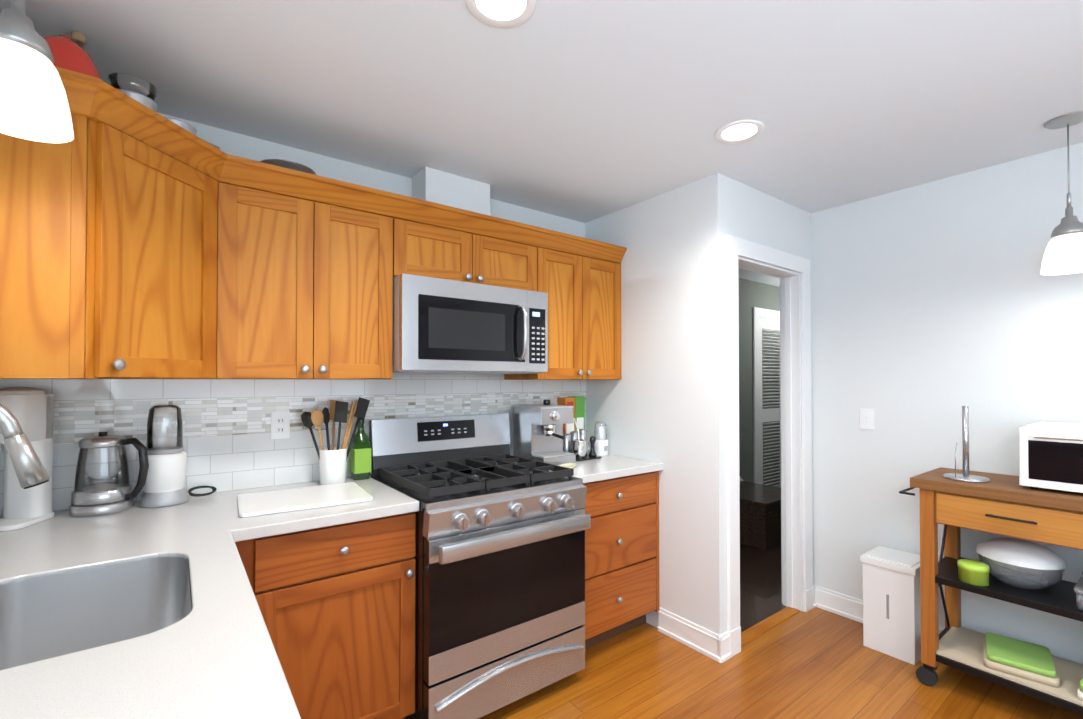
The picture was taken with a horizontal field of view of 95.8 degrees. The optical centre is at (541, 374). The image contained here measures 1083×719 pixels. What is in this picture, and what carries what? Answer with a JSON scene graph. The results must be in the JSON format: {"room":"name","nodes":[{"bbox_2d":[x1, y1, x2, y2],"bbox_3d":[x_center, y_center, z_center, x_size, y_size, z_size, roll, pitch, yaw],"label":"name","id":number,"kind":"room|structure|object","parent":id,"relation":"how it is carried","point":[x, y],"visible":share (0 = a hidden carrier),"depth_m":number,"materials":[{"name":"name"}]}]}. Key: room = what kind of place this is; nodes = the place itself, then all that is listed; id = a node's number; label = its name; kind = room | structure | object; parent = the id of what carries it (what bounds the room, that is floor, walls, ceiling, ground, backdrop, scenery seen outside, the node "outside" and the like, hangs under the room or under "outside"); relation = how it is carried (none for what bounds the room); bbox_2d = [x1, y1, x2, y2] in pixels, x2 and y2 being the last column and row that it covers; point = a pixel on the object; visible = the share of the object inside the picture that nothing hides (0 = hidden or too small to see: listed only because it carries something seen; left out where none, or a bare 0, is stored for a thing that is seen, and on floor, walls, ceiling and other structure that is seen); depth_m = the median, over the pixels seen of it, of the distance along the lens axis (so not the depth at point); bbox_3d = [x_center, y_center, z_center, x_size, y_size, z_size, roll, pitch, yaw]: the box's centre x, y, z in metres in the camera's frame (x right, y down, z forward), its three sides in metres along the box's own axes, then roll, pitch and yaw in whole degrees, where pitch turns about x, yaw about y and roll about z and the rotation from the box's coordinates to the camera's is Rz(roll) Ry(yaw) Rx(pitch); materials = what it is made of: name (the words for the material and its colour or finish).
{"room":"kitchen","nodes":[
{"label":"kitchen","id":0,"kind":"room"},
{"bbox_2d":[56,113,584,510],"bbox_3d":[-0.750,0.197,2.368,2.857,2.393,0.280,1,-1,-37],"label":"wall","id":1,"kind":"structure","parent":0,"point":[439,187],"depth_m":2.39,"materials":[{"name":"white paint"}]},
{"bbox_2d":[88,78,130,97],"bbox_3d":[-1.168,-0.379,1.515,0.290,0.779,0.289,1,-1,-37],"label":"upper cabinet","id":2,"kind":"object","parent":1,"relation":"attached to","point":[91,81],"depth_m":1.29,"materials":[{"name":"brown wood"}]},
{"bbox_2d":[43,35,100,78],"bbox_3d":[-1.304,-0.837,1.340,0.156,0.174,0.156,1,-1,-37],"label":"lid","id":3,"kind":"object","parent":2,"relation":"on","point":[68,53],"visible":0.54,"depth_m":1.30,"materials":[{"name":"red ceramic"}]},
{"bbox_2d":[108,73,158,111],"bbox_3d":[-1.250,-0.818,1.500,0.120,0.140,0.120,1,-1,-37],"label":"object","id":4,"kind":"object","parent":2,"relation":"on","point":[148,99],"visible":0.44,"depth_m":1.47,"materials":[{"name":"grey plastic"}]},
{"bbox_2d":[163,116,219,148],"bbox_3d":[-1.214,-0.790,1.677,0.195,0.089,0.156,1,-1,-37],"label":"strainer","id":5,"kind":"object","parent":2,"relation":"on","point":[187,127],"visible":0.12,"depth_m":1.62,"materials":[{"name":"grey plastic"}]},
{"bbox_2d":[0,78,227,378],"bbox_3d":[-1.393,-0.366,1.545,0.608,0.760,0.612,1,-1,-37],"label":"upper cabinet","id":6,"kind":"object","parent":1,"relation":"attached to","point":[138,240],"depth_m":1.35,"materials":[{"name":"brown wood"}]},
{"bbox_2d":[71,31,86,49],"bbox_3d":[-1.370,-0.878,1.447,0.076,0.259,0.076,1,-1,-37],"label":"bottle","id":7,"kind":"object","parent":6,"relation":"on","point":[79,38],"visible":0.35,"depth_m":1.44,"materials":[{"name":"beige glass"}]},
{"bbox_2d":[96,86,231,289],"bbox_3d":[-1.181,-0.367,1.516,0.310,0.761,0.311,1,-1,-37],"label":"upper cabinet","id":8,"kind":"object","parent":1,"relation":"attached to","point":[97,87],"depth_m":1.74,"materials":[{"name":"brown wood"}]},
{"bbox_2d":[0,375,585,516],"bbox_3d":[-0.767,0.242,2.389,2.637,0.475,0.006,1,-1,-37],"label":"tile backsplash","id":9,"kind":"structure","parent":1,"relation":"attached to","point":[229,444],"depth_m":2.01,"materials":[{"name":"tile"}]},
{"bbox_2d":[271,411,289,438],"bbox_3d":[-1.126,0.219,2.111,0.072,0.116,0.008,1,-1,-37],"label":"electrical outlet plate","id":10,"kind":"object","parent":9,"relation":"attached to","point":[280,425],"visible":1,"depth_m":2.11,"materials":[{"name":"white plastic"}]},
{"bbox_2d":[228,162,399,378],"bbox_3d":[-0.983,-0.361,2.033,0.630,0.761,0.324,1,-1,-37],"label":"upper cabinet","id":11,"kind":"object","parent":1,"relation":"attached to","point":[315,263],"depth_m":1.89,"materials":[{"name":"brown wood"}]},
{"bbox_2d":[259,159,315,174],"bbox_3d":[-1.039,-0.788,2.001,0.216,0.092,0.216,1,-1,-37],"label":"colander","id":12,"kind":"object","parent":11,"relation":"on","point":[290,165],"visible":0.08,"depth_m":1.92,"materials":[{"name":"silver metal"}]},
{"bbox_2d":[400,198,475,282],"bbox_3d":[-0.577,-0.578,2.341,0.381,0.319,0.324,1,-1,-37],"label":"upper cabinet","id":13,"kind":"object","parent":1,"relation":"attached to","point":[435,242],"depth_m":2.22,"materials":[{"name":"brown wood"}]},
{"bbox_2d":[392,273,547,373],"bbox_3d":[-0.379,-0.211,2.390,0.759,0.408,0.474,1,-1,-37],"label":"microwave","id":14,"kind":"object","parent":13,"relation":"attached to","point":[443,326],"visible":0.98,"depth_m":2.20,"materials":[{"name":"grey metal"}]},
{"bbox_2d":[476,218,539,291],"bbox_3d":[-0.272,-0.575,2.570,0.382,0.319,0.324,1,-1,-37],"label":"upper cabinet","id":15,"kind":"object","parent":1,"relation":"attached to","point":[507,255],"depth_m":2.44,"materials":[{"name":"brown wood"}]},
{"bbox_2d":[504,230,623,379],"bbox_3d":[0.133,-0.350,2.871,0.625,0.761,0.324,1,-1,-37],"label":"upper cabinet","id":16,"kind":"object","parent":1,"relation":"attached to","point":[581,281],"depth_m":2.73,"materials":[{"name":"brown wood"}]},
{"bbox_2d":[0,0,1082,286],"bbox_3d":[2.351,-1.040,1.461,6.710,0.060,6.160,1,-1,-37],"label":"ceiling","id":17,"kind":"structure","parent":0,"point":[584,110],"depth_m":1.70,"materials":[{"name":"white paint"}]},
{"bbox_2d":[0,0,73,142],"bbox_3d":[-1.026,-0.754,0.960,0.164,0.524,0.164,1,-1,-37],"label":"pendant light","id":18,"kind":"object","parent":17,"relation":"hanging from","point":[34,105],"visible":1,"depth_m":0.94,"materials":[{"name":"white glass"}]},
{"bbox_2d":[466,0,535,27],"bbox_3d":[-0.110,-1.008,1.326,0.192,0.006,0.192,1,-1,-37],"label":"recessed light","id":19,"kind":"object","parent":17,"relation":"in","point":[503,13],"visible":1,"depth_m":1.36,"materials":[{"name":"white"}]},
{"bbox_2d":[715,119,764,143],"bbox_3d":[0.817,-1.000,2.022,0.192,0.006,0.192,1,-1,-37],"label":"recessed light","id":20,"kind":"object","parent":17,"relation":"in","point":[739,131],"visible":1,"depth_m":2.02,"materials":[{"name":"white plastic"}]},
{"bbox_2d":[1040,110,1082,274],"bbox_3d":[2.071,-0.706,1.922,0.164,0.598,0.164,1,-1,-37],"label":"pendant light","id":21,"kind":"object","parent":17,"relation":"hanging from","point":[1063,253],"visible":1,"depth_m":1.90,"materials":[{"name":"silver metal"}]},
{"bbox_2d":[585,180,699,627],"bbox_3d":[0.589,0.204,2.872,0.110,2.393,0.864,1,-1,-37],"label":"wall","id":22,"kind":"structure","parent":0,"point":[645,406],"depth_m":2.67,"materials":[{"name":"white paint"}]},
{"bbox_2d":[657,607,727,662],"bbox_3d":[0.760,1.336,2.523,0.030,0.126,0.391,1,-1,-37],"label":"baseboard","id":23,"kind":"structure","parent":22,"relation":"attached to","point":[706,642],"depth_m":2.49,"materials":[{"name":"white"}]},
{"bbox_2d":[406,543,1082,718],"bbox_3d":[2.351,1.412,1.431,6.710,0.060,6.160,1,-1,-37],"label":"floor","id":24,"kind":"structure","parent":0,"point":[816,663],"depth_m":2.21,"materials":[{"name":"brown wood"}]},
{"bbox_2d":[235,512,645,718],"bbox_3d":[-0.338,0.935,0.641,1.231,0.876,3.300,1,-1,-37],"label":"base cabinet","id":25,"kind":"object","parent":24,"relation":"on","point":[336,604],"depth_m":1.71,"materials":[{"name":"brown wood"}]},
{"bbox_2d":[0,501,187,574],"bbox_3d":[-1.326,0.488,1.487,0.360,0.038,0.768,1,-1,-37],"label":"countertop","id":26,"kind":"structure","parent":25,"relation":"on","point":[60,539],"depth_m":1.41,"materials":[{"name":"stone"}]},
{"bbox_2d":[0,491,300,718],"bbox_3d":[-0.551,0.475,0.456,0.660,0.038,3.348,1,-1,-37],"label":"countertop","id":27,"kind":"structure","parent":25,"relation":"on","point":[212,654],"depth_m":0.78,"materials":[{"name":"stone"}]},
{"bbox_2d":[0,404,49,488],"bbox_3d":[-1.114,0.247,0.950,0.240,0.429,0.133,1,-1,-37],"label":"faucet","id":28,"kind":"object","parent":27,"relation":"on","point":[29,469],"visible":1,"depth_m":0.96,"materials":[{"name":"silver metal"}]},
{"bbox_2d":[0,387,53,530],"bbox_3d":[-1.649,0.254,1.543,0.112,0.430,0.170,0,-1,-12],"label":"coffee maker","id":29,"kind":"object","parent":27,"relation":"on","point":[30,409],"visible":0.77,"depth_m":1.54,"materials":[{"name":"white plastic"}]},
{"bbox_2d":[0,557,190,669],"bbox_3d":[-0.956,0.591,0.996,0.387,0.234,0.507,1,-1,-37],"label":"sink basin","id":30,"kind":"object","parent":27,"relation":"in","point":[47,617],"visible":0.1,"depth_m":1.19,"materials":[{"name":"silver metal"}]},
{"bbox_2d":[69,432,148,516],"bbox_3d":[-1.502,0.335,1.708,0.212,0.272,0.168,1,-1,-37],"label":"kettle","id":31,"kind":"object","parent":27,"relation":"on","point":[92,497],"visible":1,"depth_m":1.68,"materials":[{"name":"silver metal"}]},
{"bbox_2d":[138,405,188,507],"bbox_3d":[-1.387,0.292,1.802,0.148,0.360,0.148,1,-1,-37],"label":"blender","id":32,"kind":"object","parent":27,"relation":"on","point":[164,485],"visible":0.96,"depth_m":1.76,"materials":[{"name":"grey plastic"}]},
{"bbox_2d":[188,486,216,496],"bbox_3d":[-1.320,0.453,1.905,0.093,0.033,0.052,1,-1,-37],"label":"cord","id":33,"kind":"object","parent":32,"relation":"attached to","point":[214,489],"visible":0.96,"depth_m":1.90,"materials":[{"name":"black rubber"}]},
{"bbox_2d":[232,477,418,537],"bbox_3d":[-0.839,0.493,1.864,0.571,0.038,0.751,1,-1,-37],"label":"countertop","id":34,"kind":"structure","parent":25,"relation":"on","point":[387,501],"depth_m":1.71,"materials":[{"name":"stone"}]},
{"bbox_2d":[237,482,372,516],"bbox_3d":[-0.900,0.467,1.859,0.430,0.012,0.340,0,-1,-33],"label":"cutting board","id":35,"kind":"object","parent":34,"relation":"on","point":[274,501],"visible":1,"depth_m":1.82,"materials":[{"name":"white plastic"}]},
{"bbox_2d":[301,397,369,484],"bbox_3d":[-0.896,0.289,2.157,0.289,0.375,0.182,1,-1,-37],"label":"utensil crock","id":36,"kind":"object","parent":34,"relation":"on","point":[332,463],"visible":0.98,"depth_m":2.11,"materials":[{"name":"white ceramic"}]},
{"bbox_2d":[350,417,370,479],"bbox_3d":[-0.833,0.335,2.255,0.080,0.286,0.080,1,-1,-37],"label":"olive oil bottle","id":37,"kind":"object","parent":34,"relation":"on","point":[360,459],"visible":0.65,"depth_m":2.23,"materials":[{"name":"green glass"}]},
{"bbox_2d":[368,414,590,718],"bbox_3d":[-0.293,0.802,2.249,0.762,1.179,0.753,1,-1,-37],"label":"range","id":38,"kind":"object","parent":24,"relation":"on","point":[499,557],"visible":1,"depth_m":2.00,"materials":[{"name":"silver metal"}]},
{"bbox_2d":[583,471,658,618],"bbox_3d":[0.213,0.961,2.741,0.633,0.876,0.603,1,-1,-37],"label":"base cabinet","id":39,"kind":"object","parent":24,"relation":"on","point":[622,539],"depth_m":2.53,"materials":[{"name":"brown wood"}]},
{"bbox_2d":[515,451,662,482],"bbox_3d":[0.223,0.503,2.734,0.634,0.038,0.633,1,-1,-37],"label":"countertop","id":40,"kind":"structure","parent":39,"relation":"on","point":[610,466],"depth_m":2.57,"materials":[{"name":"stone"}]},
{"bbox_2d":[513,399,579,464],"bbox_3d":[0.039,0.314,2.712,0.245,0.341,0.336,1,-1,-37],"label":"espresso machine","id":41,"kind":"object","parent":40,"relation":"on","point":[538,432],"visible":0.98,"depth_m":2.66,"materials":[{"name":"silver metal"}]},
{"bbox_2d":[558,463,576,467],"bbox_3d":[0.133,0.474,2.515,0.162,0.014,0.104,1,-1,-37],"label":"spoon rest","id":42,"kind":"object","parent":40,"relation":"on","point":[570,465],"visible":0.62,"depth_m":2.55,"materials":[{"name":"beige ceramic"}]},
{"bbox_2d":[558,396,584,433],"bbox_3d":[0.186,0.312,3.046,0.160,0.350,0.074,1,-1,-37],"label":"boxes","id":43,"kind":"object","parent":40,"relation":"on","point":[577,403],"visible":0.48,"depth_m":3.02,"materials":[{"name":"orange"}]},
{"bbox_2d":[563,429,601,460],"bbox_3d":[0.220,0.404,2.850,0.210,0.161,0.180,1,-1,-37],"label":"tools","id":44,"kind":"object","parent":40,"relation":"on","point":[570,442],"visible":0.73,"depth_m":2.83,"materials":[{"name":"silver metal"}]},
{"bbox_2d":[594,421,607,455],"bbox_3d":[0.358,0.385,2.965,0.094,0.203,0.097,1,-1,-37],"label":"bottle","id":45,"kind":"object","parent":40,"relation":"on","point":[601,443],"visible":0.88,"depth_m":2.93,"materials":[{"name":"white plastic"}]},
{"bbox_2d":[739,476,780,549],"bbox_3d":[1.904,0.950,4.400,1.114,0.941,0.656,1,-1,-37],"label":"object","id":46,"kind":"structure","parent":24,"relation":"on","point":[760,516],"depth_m":4.04,"materials":[{"name":"black"}]},
{"bbox_2d":[860,546,920,664],"bbox_3d":[1.817,1.161,2.506,0.252,0.467,0.235,1,-1,-37],"label":"bin","id":47,"kind":"object","parent":24,"relation":"on","point":[891,606],"visible":0.83,"depth_m":2.43,"materials":[{"name":"white plastic"}]},
{"bbox_2d":[899,467,1082,714],"bbox_3d":[2.176,0.925,1.894,0.462,0.924,1.241,1,-1,-37],"label":"kitchen cart","id":48,"kind":"object","parent":24,"relation":"on","point":[1004,505],"visible":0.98,"depth_m":2.06,"materials":[{"name":"brown wood"}]},
{"bbox_2d":[943,406,989,482],"bbox_3d":[1.888,0.302,2.179,0.160,0.326,0.160,1,-1,-37],"label":"paper towel holder","id":49,"kind":"object","parent":48,"relation":"on","point":[965,476],"visible":0.98,"depth_m":2.17,"materials":[{"name":"silver metal"}]},
{"bbox_2d":[957,559,989,585],"bbox_3d":[1.857,0.849,2.105,0.104,0.081,0.104,1,-1,-37],"label":"tin","id":50,"kind":"object","parent":48,"relation":"on","point":[974,572],"visible":1,"depth_m":2.07,"materials":[{"name":"green metal"}]},
{"bbox_2d":[983,632,1059,686],"bbox_3d":[2.017,1.194,2.071,0.220,0.055,0.260,-1,-1,41],"label":"food container","id":51,"kind":"object","parent":48,"relation":"on","point":[1023,659],"depth_m":2.02,"materials":[{"name":"green plastic"}]},
{"bbox_2d":[976,538,1082,610],"bbox_3d":[2.201,0.799,1.863,0.320,0.175,0.840,1,-1,-37],"label":"bowls","id":52,"kind":"object","parent":48,"relation":"on","point":[1020,553],"visible":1,"depth_m":2.04,"materials":[{"name":"silver plastic"}]},
{"bbox_2d":[1019,421,1082,492],"bbox_3d":[2.219,0.333,1.873,0.377,0.258,0.525,1,-1,-37],"label":"toaster oven","id":53,"kind":"object","parent":48,"relation":"on","point":[1050,455],"visible":1,"depth_m":1.92,"materials":[{"name":"white plastic"}]},
{"bbox_2d":[1077,679,1082,700],"bbox_3d":[2.141,1.189,1.789,0.173,0.060,0.222,0,-1,-28],"label":"folded towel","id":54,"kind":"object","parent":48,"relation":"on","point":[1079,691],"depth_m":1.84,"materials":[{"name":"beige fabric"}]},
{"bbox_2d":[699,173,813,634],"bbox_3d":[1.276,0.203,2.778,1.095,2.393,0.110,1,-1,-37],"label":"wall","id":55,"kind":"structure","parent":0,"point":[729,206],"depth_m":2.46,"materials":[{"name":"white paint"}]},
{"bbox_2d":[725,234,813,656],"bbox_3d":[1.237,0.351,2.745,0.878,2.095,0.150,1,-1,-37],"label":"door frame","id":56,"kind":"structure","parent":55,"relation":"attached to","point":[795,395],"depth_m":2.90,"materials":[{"name":"white"}]},
{"bbox_2d":[741,606,799,645],"bbox_3d":[1.245,1.394,2.721,0.664,0.008,0.070,1,-1,-37],"label":"threshold","id":57,"kind":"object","parent":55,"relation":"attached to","point":[763,626],"depth_m":2.72,"materials":[{"name":"brown wood"}]},
{"bbox_2d":[738,278,779,482],"bbox_3d":[1.677,0.227,4.723,3.853,2.393,0.110,1,-1,-37],"label":"wall","id":58,"kind":"structure","parent":0,"point":[752,294],"depth_m":4.95,"materials":[{"name":"grey paint"}]},
{"bbox_2d":[753,307,780,487],"bbox_3d":[2.456,0.369,5.219,0.690,2.120,0.026,1,-1,-37],"label":"hall door","id":59,"kind":"structure","parent":58,"relation":"in","point":[766,408],"depth_m":5.16,"materials":[{"name":"white wood"}]},
{"bbox_2d":[811,142,1082,664],"bbox_3d":[3.124,0.182,1.136,0.110,2.393,4.736,1,-1,-37],"label":"wall","id":60,"kind":"structure","parent":0,"point":[937,305],"depth_m":2.50,"materials":[{"name":"white paint"}]},
{"bbox_2d":[860,409,873,429],"bbox_3d":[1.830,0.251,2.754,0.016,0.116,0.072,1,-1,-37],"label":"switch plate","id":61,"kind":"object","parent":60,"relation":"attached to","point":[866,418],"visible":1,"depth_m":2.75,"materials":[{"name":"white plastic"}]},
{"bbox_2d":[813,585,944,633],"bbox_3d":[3.028,1.318,1.120,0.050,0.126,4.628,1,-1,-37],"label":"baseboard","id":62,"kind":"structure","parent":60,"relation":"attached to","point":[840,604],"depth_m":2.85,"materials":[{"name":"white"}]}
]}

